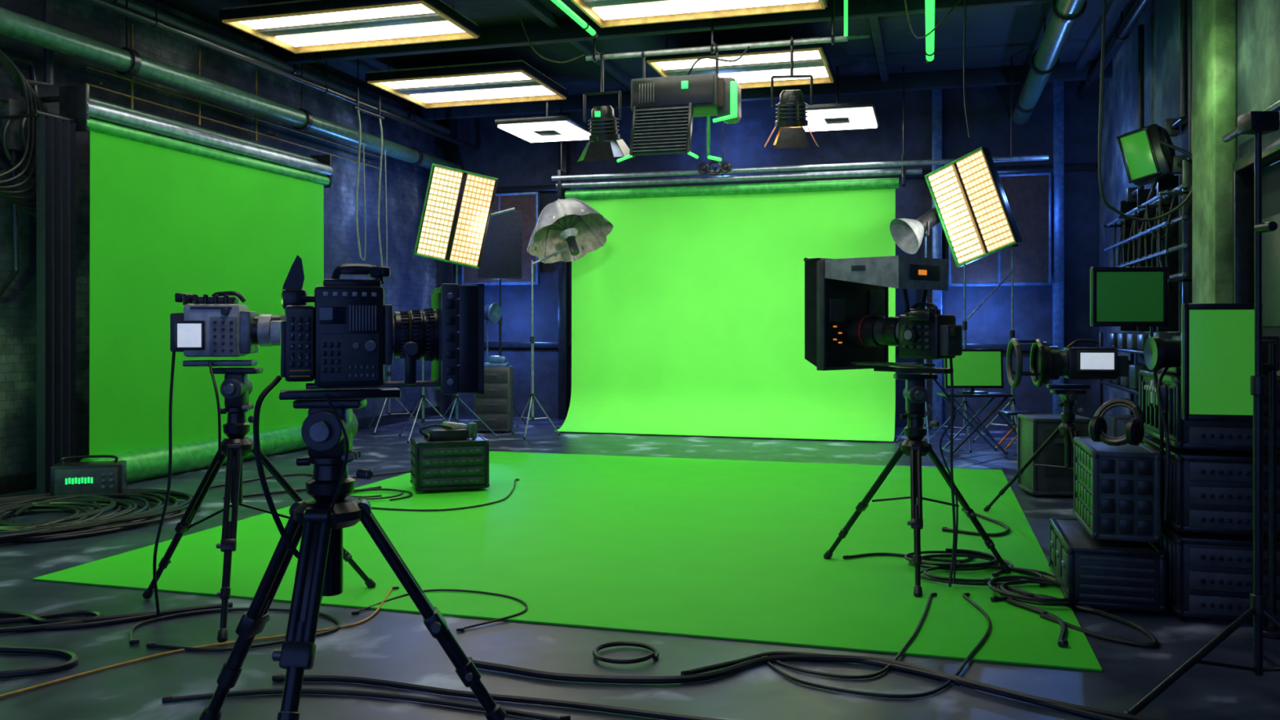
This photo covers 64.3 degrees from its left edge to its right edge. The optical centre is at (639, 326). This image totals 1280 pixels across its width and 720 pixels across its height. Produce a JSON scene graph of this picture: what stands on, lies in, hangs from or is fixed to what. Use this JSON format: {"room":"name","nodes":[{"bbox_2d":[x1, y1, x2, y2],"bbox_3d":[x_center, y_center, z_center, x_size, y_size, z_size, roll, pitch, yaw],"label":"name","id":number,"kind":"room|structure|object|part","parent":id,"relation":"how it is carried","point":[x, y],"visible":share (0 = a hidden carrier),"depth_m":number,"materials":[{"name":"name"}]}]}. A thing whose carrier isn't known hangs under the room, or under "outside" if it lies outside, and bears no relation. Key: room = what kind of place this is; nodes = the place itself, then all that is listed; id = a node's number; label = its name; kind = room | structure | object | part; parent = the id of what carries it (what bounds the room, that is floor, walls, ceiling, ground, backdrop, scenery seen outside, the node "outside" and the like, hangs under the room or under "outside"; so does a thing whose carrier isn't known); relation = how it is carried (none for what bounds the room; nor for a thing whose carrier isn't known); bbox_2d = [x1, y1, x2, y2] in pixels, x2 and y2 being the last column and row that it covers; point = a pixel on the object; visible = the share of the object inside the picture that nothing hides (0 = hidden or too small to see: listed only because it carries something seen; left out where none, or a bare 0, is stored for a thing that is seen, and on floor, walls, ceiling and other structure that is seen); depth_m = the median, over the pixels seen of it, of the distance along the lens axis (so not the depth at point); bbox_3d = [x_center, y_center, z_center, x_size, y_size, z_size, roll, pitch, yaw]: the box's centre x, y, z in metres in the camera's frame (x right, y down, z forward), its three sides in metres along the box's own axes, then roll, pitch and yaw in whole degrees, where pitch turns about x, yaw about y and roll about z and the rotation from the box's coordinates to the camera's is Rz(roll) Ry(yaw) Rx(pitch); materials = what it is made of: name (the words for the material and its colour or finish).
{"room":"studio","nodes":[
{"label":"studio","id":0,"kind":"room"},
{"bbox_2d":[0,0,437,476],"bbox_3d":[-6.064,-1.000,8.278,0.200,5.000,18.600,0,0,16],"label":"wall","id":1,"kind":"structure","parent":0,"point":[411,282],"depth_m":11.42,"materials":[{"name":"concrete"}]},
{"bbox_2d":[0,0,53,297],"bbox_3d":[-5.643,-1.764,8.832,0.287,3.273,1.500,0,0,16],"label":"cable coil","id":2,"kind":"object","parent":1,"relation":"attached to","point":[17,135],"visible":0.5,"depth_m":9.08,"materials":[{"name":"black rubber"}]},
{"bbox_2d":[0,109,75,494],"bbox_3d":[-5.425,-0.205,9.136,0.540,3.390,0.400,0,0,16],"label":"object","id":3,"kind":"object","parent":1,"relation":"hanging from","point":[55,133],"visible":0.9,"depth_m":9.08,"materials":[{"name":"fabric"}]},
{"bbox_2d":[0,405,439,494],"bbox_3d":[-5.949,1.420,8.245,0.040,0.160,18.600,0,0,16],"label":"baseboard","id":4,"kind":"structure","parent":1,"relation":"attached to","point":[11,483],"depth_m":14.75,"materials":[{"name":"black metal"}]},
{"bbox_2d":[84,23,380,168],"bbox_3d":[-4.670,-2.400,12.508,0.144,1.400,5.500,0,0,16],"label":"pipe","id":5,"kind":"object","parent":1,"relation":"attached to","point":[198,100],"visible":0.84,"depth_m":11.38,"materials":[{"name":"metal"}]},
{"bbox_2d":[0,415,1279,719],"bbox_3d":[-1.015,1.600,6.840,10.700,0.200,19.000,0,0,16],"label":"floor","id":6,"kind":"structure","parent":0,"point":[389,646],"depth_m":4.64,"materials":[{"name":"concrete"}]},
{"bbox_2d":[0,645,78,679],"bbox_3d":[-2.846,1.480,4.456,0.718,0.036,0.543,0,0,0],"label":"power cable","id":7,"kind":"object","parent":6,"relation":"on","point":[73,657],"visible":1,"depth_m":4.50,"materials":[{"name":"rubber"}]},
{"bbox_2d":[0,502,103,544],"bbox_3d":[-4.745,1.459,7.500,1.363,0.078,1.552,0,0,16],"label":"cable coil","id":8,"kind":"object","parent":6,"relation":"on","point":[74,508],"visible":0.67,"depth_m":8.00,"materials":[{"name":"rubber"}]},
{"bbox_2d":[0,609,103,633],"bbox_3d":[-3.471,1.482,5.059,1.479,0.032,0.316,0,0,-8],"label":"power cable","id":9,"kind":"object","parent":6,"relation":"on","point":[80,612],"visible":0.9,"depth_m":5.13,"materials":[{"name":"rubber"}]},
{"bbox_2d":[0,493,121,526],"bbox_3d":[-4.801,1.458,7.891,1.402,0.077,1.503,0,0,16],"label":"cable coil","id":10,"kind":"object","parent":6,"relation":"on","point":[113,504],"visible":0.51,"depth_m":8.05,"materials":[{"name":"rubber"}]},
{"bbox_2d":[0,497,150,531],"bbox_3d":[-4.496,1.459,7.798,1.352,0.077,1.432,0,0,16],"label":"cable coil","id":11,"kind":"object","parent":6,"relation":"on","point":[129,506],"visible":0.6,"depth_m":8.11,"materials":[{"name":"rubber"}]},
{"bbox_2d":[0,613,168,630],"bbox_3d":[-3.165,1.484,5.035,1.688,0.028,0.175,0,0,-14],"label":"power cable","id":12,"kind":"object","parent":6,"relation":"on","point":[148,615],"visible":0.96,"depth_m":5.08,"materials":[{"name":"rubber"}]},
{"bbox_2d":[50,454,126,496],"bbox_3d":[-4.752,1.305,8.781,0.550,0.387,0.276,0,0,-19],"label":"led display","id":13,"kind":"object","parent":6,"relation":"on","point":[91,477],"visible":0.88,"depth_m":8.68,"materials":[{"name":"black plastic"}]},
{"bbox_2d":[0,489,179,542],"bbox_3d":[-4.536,1.459,7.903,1.726,0.077,1.908,0,0,16],"label":"cable coil","id":14,"kind":"object","parent":6,"relation":"on","point":[153,497],"visible":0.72,"depth_m":7.45,"materials":[{"name":"rubber"}]},
{"bbox_2d":[0,488,201,533],"bbox_3d":[-4.304,1.458,8.093,1.525,0.077,1.617,0,0,16],"label":"cable coil","id":15,"kind":"object","parent":6,"relation":"on","point":[174,495],"visible":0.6,"depth_m":7.87,"materials":[{"name":"rubber"}]},
{"bbox_2d":[0,601,232,624],"bbox_3d":[-3.176,1.480,5.224,2.046,0.036,0.305,0,0,-3],"label":"power cable","id":16,"kind":"object","parent":6,"relation":"on","point":[33,618],"visible":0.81,"depth_m":5.21,"materials":[{"name":"rubber"}]},
{"bbox_2d":[39,84,333,483],"bbox_3d":[-4.719,-0.356,11.251,0.738,3.708,3.995,0,0,16],"label":"screen","id":17,"kind":"object","parent":6,"relation":"on","point":[175,206],"visible":0.67,"depth_m":10.40,"materials":[{"name":"green fabric"}]},
{"bbox_2d":[0,586,399,697],"bbox_3d":[-1.858,1.484,4.809,0.364,0.028,2.129,0,0,36],"label":"power cable","id":18,"kind":"object","parent":6,"relation":"on","point":[395,587],"visible":0.91,"depth_m":4.62,"materials":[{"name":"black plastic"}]},
{"bbox_2d":[128,607,341,652],"bbox_3d":[-2.006,1.487,5.030,1.006,0.022,0.717,0,0,16],"label":"power cable","id":19,"kind":"object","parent":6,"relation":"on","point":[150,645],"visible":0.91,"depth_m":4.96,"materials":[{"name":"rubber"}]},
{"bbox_2d":[142,291,375,642],"bbox_3d":[-2.038,0.658,5.258,1.242,1.684,0.951,0,0,-10],"label":"camera","id":20,"kind":"object","parent":6,"relation":"on","point":[215,325],"visible":0.9,"depth_m":5.21,"materials":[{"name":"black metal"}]},
{"bbox_2d":[222,485,381,499],"bbox_3d":[-2.998,1.478,9.116,1.323,0.040,0.382,0,0,-13],"label":"power cable","id":21,"kind":"object","parent":6,"relation":"on","point":[378,486],"visible":0.46,"depth_m":9.11,"materials":[{"name":"rubber"}]},
{"bbox_2d":[209,470,410,488],"bbox_3d":[-3.225,1.478,10.075,2.015,0.041,0.502,0,0,-28],"label":"power cable","id":22,"kind":"object","parent":6,"relation":"on","point":[406,471],"visible":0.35,"depth_m":10.16,"materials":[{"name":"rubber"}]},
{"bbox_2d":[199,254,506,719],"bbox_3d":[-1.051,0.618,3.794,0.926,1.767,0.812,0,0,-39],"label":"camera","id":23,"kind":"object","parent":6,"relation":"on","point":[344,343],"visible":1,"depth_m":3.66,"materials":[{"name":"black metal"}]},
{"bbox_2d":[161,688,570,719],"bbox_3d":[-1.073,1.485,4.034,1.654,0.026,0.194,0,0,7],"label":"power cable","id":24,"kind":"object","parent":6,"relation":"on","point":[168,699],"visible":0.91,"depth_m":4.07,"materials":[{"name":"rubber"}]},
{"bbox_2d":[367,315,425,435],"bbox_3d":[-3.557,0.670,14.514,0.885,1.660,0.846,0,0,0],"label":"stand","id":25,"kind":"object","parent":6,"relation":"on","point":[388,372],"visible":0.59,"depth_m":14.59,"materials":[{"name":"metal"}]},
{"bbox_2d":[399,356,446,443],"bbox_3d":[-2.857,0.735,13.514,0.885,1.530,0.846,0,0,0],"label":"stand","id":26,"kind":"object","parent":6,"relation":"on","point":[421,402],"visible":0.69,"depth_m":13.59,"materials":[{"name":"metal"}]},
{"bbox_2d":[351,589,528,631],"bbox_3d":[-1.002,1.486,5.392,0.820,0.025,0.617,0,0,27],"label":"power cable","id":27,"kind":"object","parent":6,"relation":"on","point":[357,611],"visible":0.97,"depth_m":5.46,"materials":[{"name":"rubber"}]},
{"bbox_2d":[413,163,515,438],"bbox_3d":[-2.355,-0.310,13.348,1.239,3.621,0.858,0,0,10],"label":"led panel light","id":28,"kind":"object","parent":6,"relation":"on","point":[458,205],"visible":0.83,"depth_m":13.33,"materials":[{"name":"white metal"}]},
{"bbox_2d":[466,302,518,426],"bbox_3d":[-2.211,0.572,14.923,0.800,1.856,0.764,0,0,0],"label":"spotlight","id":29,"kind":"object","parent":6,"relation":"on","point":[492,313],"visible":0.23,"depth_m":14.94,"materials":[{"name":"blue metal"}]},
{"bbox_2d":[474,355,513,433],"bbox_3d":[-2.080,0.959,14.486,0.500,1.078,0.448,0,0,0],"label":"base cabinet","id":30,"kind":"object","parent":6,"relation":"on","point":[495,407],"visible":0.88,"depth_m":14.27,"materials":[{"name":"metal"}]},
{"bbox_2d":[271,672,725,719],"bbox_3d":[-0.405,1.483,4.015,2.371,0.030,0.103,0,0,16],"label":"power cable","id":31,"kind":"object","parent":6,"relation":"on","point":[276,677],"visible":0.93,"depth_m":4.06,"materials":[{"name":"rubber"}]},
{"bbox_2d":[477,210,526,424],"bbox_3d":[-2.070,-0.116,15.232,0.724,3.232,0.683,0,0,0],"label":"panel","id":32,"kind":"object","parent":6,"relation":"on","point":[501,259],"visible":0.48,"depth_m":15.23,"materials":[{"name":"black metal"}]},
{"bbox_2d":[511,198,613,439],"bbox_3d":[-1.065,-0.121,13.706,1.424,3.242,1.104,0,0,0],"label":"light","id":33,"kind":"object","parent":6,"relation":"on","point":[567,229],"visible":1,"depth_m":13.90,"materials":[{"name":"metal"}]},
{"bbox_2d":[32,451,1102,671],"bbox_3d":[0.154,1.462,8.274,5.962,0.076,6.400,0,0,16],"label":"floor mat","id":34,"kind":"object","parent":6,"relation":"on","point":[727,549],"depth_m":6.52,"materials":[{"name":"fabric"}]},
{"bbox_3d":[-2.307,1.463,8.910,0.624,0.044,0.559,0,0,16],"label":"cable coil","id":35,"kind":"part","parent":34,"relation":"part of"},
{"bbox_2d":[371,478,519,511],"bbox_3d":[-1.566,1.476,8.833,1.888,0.020,1.008,0,0,-41],"label":"power cable","id":36,"kind":"object","parent":34,"relation":"on","point":[516,479],"visible":0.71,"depth_m":8.26,"materials":[{"name":"rubber"}]},
{"bbox_2d":[410,421,489,491],"bbox_3d":[-1.749,1.167,9.347,0.664,0.587,0.511,0,0,-18],"label":"equipment case","id":37,"kind":"object","parent":34,"relation":"on","point":[451,456],"visible":1,"depth_m":9.14,"materials":[{"name":"black metal"}]},
{"bbox_2d":[803,255,1011,596],"bbox_3d":[1.585,0.534,6.239,0.917,1.929,0.982,0,0,-39],"label":"camera","id":38,"kind":"object","parent":34,"relation":"on","point":[848,326],"visible":1,"depth_m":6.11,"materials":[{"name":"black metal"}]},
{"bbox_2d":[842,552,1013,576],"bbox_3d":[1.857,1.474,6.492,0.995,0.024,0.544,0,0,29],"label":"power cable","id":39,"kind":"object","parent":34,"relation":"on","point":[845,557],"visible":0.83,"depth_m":6.49,"materials":[{"name":"rubber"}]},
{"bbox_3d":[1.942,1.456,6.348,0.568,0.060,0.433,0,0,16],"label":"cable coil","id":40,"kind":"part","parent":34,"relation":"part of","materials":[{"name":"rubber"}]},
{"bbox_2d":[942,507,1009,536],"bbox_3d":[2.585,1.472,7.685,0.450,0.028,1.002,0,0,26],"label":"power cable","id":41,"kind":"object","parent":34,"relation":"on","point":[945,528],"visible":0.73,"depth_m":7.35,"materials":[{"name":"rubber"}]},
{"bbox_3d":[2.052,1.462,6.006,0.790,0.046,0.510,0,0,16],"label":"cable coil","id":42,"kind":"part","parent":34,"relation":"part of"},
{"bbox_3d":[2.204,1.460,5.599,0.552,0.074,0.567,0,0,16],"label":"cable coil","id":43,"kind":"part","parent":34,"relation":"part of","materials":[{"name":"rubber"}]},
{"bbox_2d":[1006,597,1068,647],"bbox_3d":[2.033,1.471,5.099,0.159,0.030,0.788,0,0,2],"label":"power cable","id":44,"kind":"object","parent":34,"relation":"on","point":[1061,642],"visible":0.95,"depth_m":5.15,"materials":[{"name":"rubber"}]},
{"bbox_2d":[592,640,658,663],"bbox_3d":[-0.064,1.480,4.622,0.304,0.035,0.302,0,0,16],"label":"cable coil","id":45,"kind":"object","parent":6,"relation":"on","point":[655,654],"visible":1,"depth_m":4.58,"materials":[{"name":"rubber"}]},
{"bbox_2d":[555,177,899,441],"bbox_3d":[1.121,-0.264,14.120,4.780,3.500,0.774,0,0,16],"label":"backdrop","id":46,"kind":"structure","parent":6,"relation":"on","point":[688,319],"depth_m":14.40,"materials":[{"name":"fabric"}]},
{"bbox_2d":[466,653,1159,719],"bbox_3d":[0.976,1.480,4.257,3.543,0.036,0.566,0,0,14],"label":"power cable","id":47,"kind":"object","parent":6,"relation":"on","point":[799,657],"visible":0.86,"depth_m":4.30,"materials":[{"name":"rubber"}]},
{"bbox_2d":[761,592,991,698],"bbox_3d":[1.351,1.482,4.828,1.759,0.033,0.789,0,0,-44],"label":"power cable","id":48,"kind":"object","parent":6,"relation":"on","point":[965,595],"visible":0.96,"depth_m":4.36,"materials":[{"name":"rubber"}]},
{"bbox_2d":[680,651,1123,719],"bbox_3d":[1.389,1.484,4.112,2.439,0.028,0.486,0,0,22],"label":"power cable","id":49,"kind":"object","parent":6,"relation":"on","point":[871,662],"visible":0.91,"depth_m":4.35,"materials":[{"name":"rubber"}]},
{"bbox_2d":[889,207,950,443],"bbox_3d":[3.517,-0.008,12.932,0.632,3.015,0.808,0,0,40],"label":"light","id":50,"kind":"object","parent":6,"relation":"on","point":[908,234],"visible":0.7,"depth_m":12.89,"materials":[{"name":"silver metal"}]},
{"bbox_2d":[924,146,1022,452],"bbox_3d":[4.067,-0.331,12.473,0.959,3.663,0.929,0,0,0],"label":"led panel light","id":51,"kind":"object","parent":6,"relation":"on","point":[976,218],"visible":0.92,"depth_m":12.43,"materials":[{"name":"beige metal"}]},
{"bbox_2d":[936,391,1013,455],"bbox_3d":[3.920,1.138,11.950,0.750,0.707,0.450,0,0,0],"label":"folding table","id":52,"kind":"object","parent":6,"relation":"on","point":[991,394],"visible":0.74,"depth_m":11.76,"materials":[{"name":"black metal"}]},
{"bbox_2d":[943,349,1004,393],"bbox_3d":[3.920,0.524,11.990,0.680,0.520,0.200,0,0,0],"label":"monitor","id":53,"kind":"object","parent":52,"relation":"on","point":[974,369],"visible":0.87,"depth_m":11.94,"materials":[{"name":"black plastic"}]},
{"bbox_2d":[967,244,1021,441],"bbox_3d":[4.622,0.195,12.967,0.795,2.610,0.897,0,0,38],"label":"stand","id":54,"kind":"object","parent":6,"relation":"on","point":[1011,402],"visible":0.61,"depth_m":12.89,"materials":[{"name":"metal"}]},
{"bbox_2d":[995,410,1037,450],"bbox_3d":[4.499,1.253,12.150,0.454,0.477,0.340,0,0,0],"label":"folding stool","id":55,"kind":"object","parent":6,"relation":"on","point":[1007,413],"visible":0.52,"depth_m":12.11,"materials":[{"name":"black plastic"}]},
{"bbox_2d":[955,561,1109,613],"bbox_3d":[2.248,1.478,5.830,0.415,0.041,1.130,0,0,-25],"label":"power cable","id":56,"kind":"object","parent":6,"relation":"on","point":[1006,587],"visible":0.41,"depth_m":5.64,"materials":[{"name":"rubber"}]},
{"bbox_2d":[1017,413,1091,496],"bbox_3d":[3.713,1.151,9.125,0.524,0.693,0.507,0,0,4],"label":"storage box","id":57,"kind":"object","parent":6,"relation":"on","point":[1033,430],"visible":0.64,"depth_m":8.91,"materials":[{"name":"metal"}]},
{"bbox_2d":[983,337,1128,511],"bbox_3d":[3.255,0.793,7.801,0.965,1.410,0.858,0,0,0],"label":"camcorder","id":58,"kind":"object","parent":6,"relation":"on","point":[1047,362],"visible":0.79,"depth_m":7.72,"materials":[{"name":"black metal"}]},
{"bbox_2d":[990,593,1158,648],"bbox_3d":[2.247,1.478,5.170,0.360,0.041,0.915,0,0,-25],"label":"power cable","id":59,"kind":"object","parent":6,"relation":"on","point":[993,598],"visible":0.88,"depth_m":5.00,"materials":[{"name":"rubber"}]},
{"bbox_2d":[1048,517,1167,612],"bbox_3d":[2.615,1.325,5.754,0.486,0.310,0.904,0,0,16],"label":"flight case","id":60,"kind":"object","parent":6,"relation":"on","point":[1121,575],"visible":0.91,"depth_m":5.36,"materials":[{"name":"plastic"}]},
{"bbox_2d":[1072,436,1161,542],"bbox_3d":[2.677,0.900,5.747,0.344,0.470,0.764,0,0,16],"label":"case","id":61,"kind":"object","parent":60,"relation":"on","point":[1117,489],"visible":0.94,"depth_m":5.41,"materials":[{"name":"black plastic"}]},
{"bbox_2d":[1088,398,1144,445],"bbox_3d":[2.568,0.514,5.482,0.160,0.250,0.271,0,0,-39],"label":"headphones","id":62,"kind":"object","parent":61,"relation":"on","point":[1097,428],"visible":1,"depth_m":5.47,"materials":[{"name":"black plastic"}]},
{"bbox_2d":[1123,111,1279,715],"bbox_3d":[2.340,0.315,4.190,0.995,2.370,0.955,0,0,0],"label":"stand","id":63,"kind":"object","parent":6,"relation":"on","point":[1258,123],"visible":0.91,"depth_m":4.13,"materials":[{"name":"black metal"}]},
{"bbox_2d":[1137,331,1279,622],"bbox_3d":[3.099,0.750,5.563,0.704,1.440,1.028,0,0,19],"label":"equipment rack","id":64,"kind":"object","parent":6,"relation":"on","point":[1206,467],"visible":0.67,"depth_m":5.13,"materials":[{"name":"plastic"}]},
{"bbox_2d":[1181,303,1279,639],"bbox_3d":[2.883,0.694,4.890,0.544,1.607,0.184,0,0,-12],"label":"monitor","id":65,"kind":"object","parent":6,"relation":"on","point":[1218,340],"visible":0.77,"depth_m":4.86,"materials":[{"name":"black plastic"}]},
{"bbox_2d":[157,0,1152,106],"bbox_3d":[-1.015,-3.600,6.840,10.700,0.200,19.000,0,0,16],"label":"ceiling","id":66,"kind":"structure","parent":0,"point":[994,36],"depth_m":12.56,"materials":[{"name":"paint"}]},
{"bbox_2d":[0,0,462,170],"bbox_3d":[-5.049,-2.979,10.017,0.274,1.033,14.500,0,0,16],"label":"pipe","id":67,"kind":"object","parent":66,"relation":"hanging from","point":[126,61],"visible":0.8,"depth_m":10.68,"materials":[{"name":"metal"}]},
{"bbox_2d":[108,0,450,134],"bbox_3d":[-5.193,-3.329,10.057,0.174,0.333,14.500,0,0,16],"label":"pipe","id":68,"kind":"object","parent":66,"relation":"hanging from","point":[138,6],"visible":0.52,"depth_m":12.21,"materials":[{"name":"black metal"}]},
{"bbox_2d":[84,0,477,151],"bbox_3d":[-4.713,-3.198,9.921,0.100,0.596,14.500,0,0,16],"label":"pipe","id":69,"kind":"object","parent":66,"relation":"hanging from","point":[157,24],"visible":0.88,"depth_m":11.36,"materials":[{"name":"black metal"}]},
{"bbox_2d":[218,0,480,53],"bbox_3d":[-3.048,-3.323,10.835,2.340,0.346,1.310,0,0,16],"label":"fluorescent light panel","id":70,"kind":"object","parent":66,"relation":"hanging from","point":[300,26],"visible":1,"depth_m":10.73,"materials":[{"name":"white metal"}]},
{"bbox_2d":[352,59,387,266],"bbox_3d":[-3.591,-2.125,13.578,0.134,2.742,0.750,0,0,17],"label":"hanging cord","id":71,"kind":"object","parent":66,"relation":"hanging from","point":[357,108],"visible":0.94,"depth_m":13.52,"materials":[{"name":"black rubber"}]},
{"bbox_2d":[365,48,568,108],"bbox_3d":[-2.274,-3.323,13.645,2.190,0.346,1.640,0,0,16],"label":"fluorescent light panel","id":72,"kind":"object","parent":66,"relation":"hanging from","point":[510,81],"visible":1,"depth_m":13.45,"materials":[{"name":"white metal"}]},
{"bbox_2d":[494,100,590,142],"bbox_3d":[-1.296,-3.098,14.250,1.050,0.796,1.250,0,0,16],"label":"light","id":73,"kind":"object","parent":66,"relation":"hanging from","point":[552,128],"visible":0.89,"depth_m":13.94,"materials":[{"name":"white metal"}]},
{"bbox_2d":[517,13,584,62],"bbox_3d":[-0.983,-3.186,11.197,0.790,0.595,0.018,0,0,16],"label":"hanging cable","id":74,"kind":"object","parent":66,"relation":"hanging from","point":[524,29],"visible":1,"depth_m":11.22,"materials":[{"name":"rubber"}]},
{"bbox_2d":[551,0,598,38],"bbox_3d":[-0.865,-3.276,9.448,0.088,0.440,2.860,0,0,16],"label":"tube","id":75,"kind":"object","parent":66,"relation":"hanging from","point":[584,25],"visible":0.98,"depth_m":10.23,"materials":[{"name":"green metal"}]},
{"bbox_2d":[263,0,1124,120],"bbox_3d":[-0.988,-3.390,6.936,10.300,0.220,17.000,0,0,16],"label":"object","id":76,"kind":"structure","parent":66,"relation":"attached to","point":[553,29],"depth_m":12.28,"materials":[{"name":"paint"}]},
{"bbox_2d":[570,0,827,27],"bbox_3d":[0.539,-3.323,9.813,2.380,0.346,1.310,0,0,16],"label":"fluorescent light panel","id":77,"kind":"object","parent":66,"relation":"hanging from","point":[605,13],"visible":1,"depth_m":10.24,"materials":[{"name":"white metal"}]},
{"bbox_2d":[585,0,869,62],"bbox_3d":[0.887,-3.184,10.780,3.000,0.624,0.317,0,0,16],"label":"bar","id":78,"kind":"object","parent":66,"relation":"hanging from","point":[833,38],"visible":0.84,"depth_m":10.62,"materials":[{"name":"silver metal"}]},
{"bbox_2d":[577,50,635,162],"bbox_3d":[-0.375,-2.366,11.095,0.552,1.208,0.576,0,0,16],"label":"spotlight","id":79,"kind":"object","parent":78,"relation":"hanging from","point":[603,123],"visible":1,"depth_m":10.92,"materials":[{"name":"black metal"}]},
{"bbox_2d":[616,43,750,162],"bbox_3d":[0.483,-2.326,10.607,1.297,1.288,0.754,0,0,16],"label":"light","id":80,"kind":"object","parent":78,"relation":"hanging from","point":[664,109],"visible":1,"depth_m":10.47,"materials":[{"name":"black plastic"}]},
{"bbox_2d":[764,35,818,148],"bbox_3d":[1.567,-2.386,10.540,0.552,1.168,0.576,0,0,6],"label":"spotlight","id":81,"kind":"object","parent":78,"relation":"hanging from","point":[791,112],"visible":1,"depth_m":10.35,"materials":[{"name":"black metal"}]},
{"bbox_2d":[644,24,835,88],"bbox_3d":[1.292,-3.323,12.655,2.090,0.346,1.690,0,0,16],"label":"fluorescent light panel","id":82,"kind":"object","parent":66,"relation":"hanging from","point":[755,68],"visible":0.66,"depth_m":12.42,"materials":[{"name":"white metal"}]},
{"bbox_2d":[551,57,1048,199],"bbox_3d":[2.008,-2.698,14.130,6.820,1.596,0.380,0,0,16],"label":"support rail","id":83,"kind":"object","parent":66,"relation":"hanging from","point":[562,177],"visible":0.93,"depth_m":14.16,"materials":[{"name":"metal"}]},
{"bbox_2d":[802,66,879,131],"bbox_3d":[2.654,-3.128,13.697,1.050,0.736,1.300,0,0,16],"label":"light","id":84,"kind":"object","parent":66,"relation":"hanging from","point":[854,115],"visible":0.91,"depth_m":13.42,"materials":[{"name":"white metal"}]},
{"bbox_2d":[924,0,935,63],"bbox_3d":[2.917,-3.267,10.243,0.123,0.457,3.260,0,0,16],"label":"tube","id":85,"kind":"object","parent":66,"relation":"hanging from","point":[930,50],"visible":0.98,"depth_m":10.54,"materials":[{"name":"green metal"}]},
{"bbox_2d":[904,0,960,38],"bbox_3d":[2.759,-3.137,9.771,0.246,0.698,1.792,0,0,38],"label":"hanging cable","id":86,"kind":"object","parent":66,"relation":"hanging from","point":[957,2],"visible":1,"depth_m":9.98,"materials":[{"name":"rubber"}]},
{"bbox_2d":[963,0,969,137],"bbox_3d":[3.246,-2.690,10.104,0.068,1.583,0.242,0,0,16],"label":"hanging cable","id":87,"kind":"object","parent":66,"relation":"hanging from","point":[965,1],"visible":1,"depth_m":10.17,"materials":[{"name":"rubber"}]},
{"bbox_2d":[1012,0,1086,124],"bbox_3d":[4.010,-3.173,9.515,0.299,0.645,10.500,0,0,16],"label":"pipe","id":88,"kind":"object","parent":66,"relation":"hanging from","point":[1064,14],"visible":0.99,"depth_m":10.95,"materials":[{"name":"metal"}]},
{"bbox_2d":[1076,0,1151,100],"bbox_3d":[4.780,-3.336,9.296,0.149,0.321,10.500,0,0,16],"label":"pipe","id":89,"kind":"object","parent":66,"relation":"hanging from","point":[1122,33],"visible":1,"depth_m":11.49,"materials":[{"name":"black metal"}]},
{"bbox_2d":[1097,0,1191,221],"bbox_3d":[4.367,-2.192,8.781,0.813,2.578,0.101,0,0,8],"label":"hanging cable","id":90,"kind":"object","parent":66,"relation":"hanging from","point":[1104,2],"visible":0.93,"depth_m":8.79,"materials":[{"name":"rubber"}]},
{"bbox_2d":[437,79,1099,430],"bbox_3d":[1.560,-1.000,15.880,10.700,5.000,0.200,0,0,16],"label":"wall","id":91,"kind":"structure","parent":0,"point":[502,155],"depth_m":15.08,"materials":[{"name":"paint"}]},
{"bbox_2d":[462,191,539,284],"bbox_3d":[-2.258,-1.425,16.713,1.340,1.490,0.270,0,0,16],"label":"frame","id":92,"kind":"object","parent":91,"relation":"attached to","point":[528,203],"visible":0.39,"depth_m":16.47,"materials":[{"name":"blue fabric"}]},
{"bbox_2d":[445,81,1096,429],"bbox_3d":[1.511,-1.000,15.707,10.200,5.000,0.160,0,0,16],"label":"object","id":93,"kind":"structure","parent":91,"relation":"attached to","point":[1058,168],"depth_m":14.83,"materials":[{"name":"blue metal"}]},
{"bbox_2d":[948,172,1051,286],"bbox_3d":[5.148,-1.375,14.603,1.380,1.590,0.270,0,0,16],"label":"window","id":94,"kind":"structure","parent":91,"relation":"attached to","point":[1028,195],"depth_m":14.39,"materials":[{"name":"glass"}]},
{"bbox_2d":[1099,332,1150,437],"bbox_3d":[5.167,0.780,10.486,0.367,1.420,3.000,0,0,16],"label":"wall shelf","id":95,"kind":"object","parent":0,"point":[1133,343],"depth_m":10.90,"materials":[{"name":"metal"}]},
{"bbox_2d":[1089,266,1168,337],"bbox_3d":[2.960,0.569,6.169,0.441,1.857,0.139,0,0,2],"label":"monitor","id":96,"kind":"object","parent":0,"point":[1120,296],"visible":0.82,"depth_m":6.15,"materials":[{"name":"black plastic"}]},
{"bbox_2d":[1102,159,1191,331],"bbox_3d":[5.200,-0.700,10.554,0.360,1.500,3.650,0,0,16],"label":"rack","id":97,"kind":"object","parent":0,"point":[1137,244],"depth_m":9.76,"materials":[{"name":"metal"}]},
{"bbox_2d":[1099,0,1279,421],"bbox_3d":[5.472,-1.000,10.451,0.200,5.000,8.100,0,0,16],"label":"wall","id":98,"kind":"structure","parent":0,"point":[1161,20],"depth_m":10.53,"materials":[{"name":"paint"}]},
{"bbox_2d":[1115,124,1175,240],"bbox_3d":[4.863,-1.353,9.660,0.557,1.087,0.464,0,0,36],"label":"light","id":99,"kind":"object","parent":98,"relation":"attached to","point":[1146,161],"depth_m":9.53,"materials":[{"name":"metal"}]},
{"bbox_2d":[1191,0,1236,303],"bbox_3d":[4.650,-0.900,8.293,0.200,4.800,0.800,0,0,16],"label":"column","id":100,"kind":"structure","parent":98,"relation":"attached to","point":[1214,22],"depth_m":8.04,"materials":[{"name":"paint"}]},
{"bbox_2d":[1232,137,1279,375],"bbox_3d":[4.488,0.120,7.196,0.210,2.760,1.290,0,0,16],"label":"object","id":101,"kind":"structure","parent":98,"relation":"in","point":[1243,170],"depth_m":7.57,"materials":[{"name":"black metal"}]},
{"bbox_2d":[1125,0,1279,202],"bbox_3d":[4.842,-2.358,8.894,0.120,1.876,5.760,0,0,16],"label":"pipe","id":102,"kind":"object","parent":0,"point":[1171,125],"depth_m":9.24,"materials":[{"name":"metal"}]}
]}

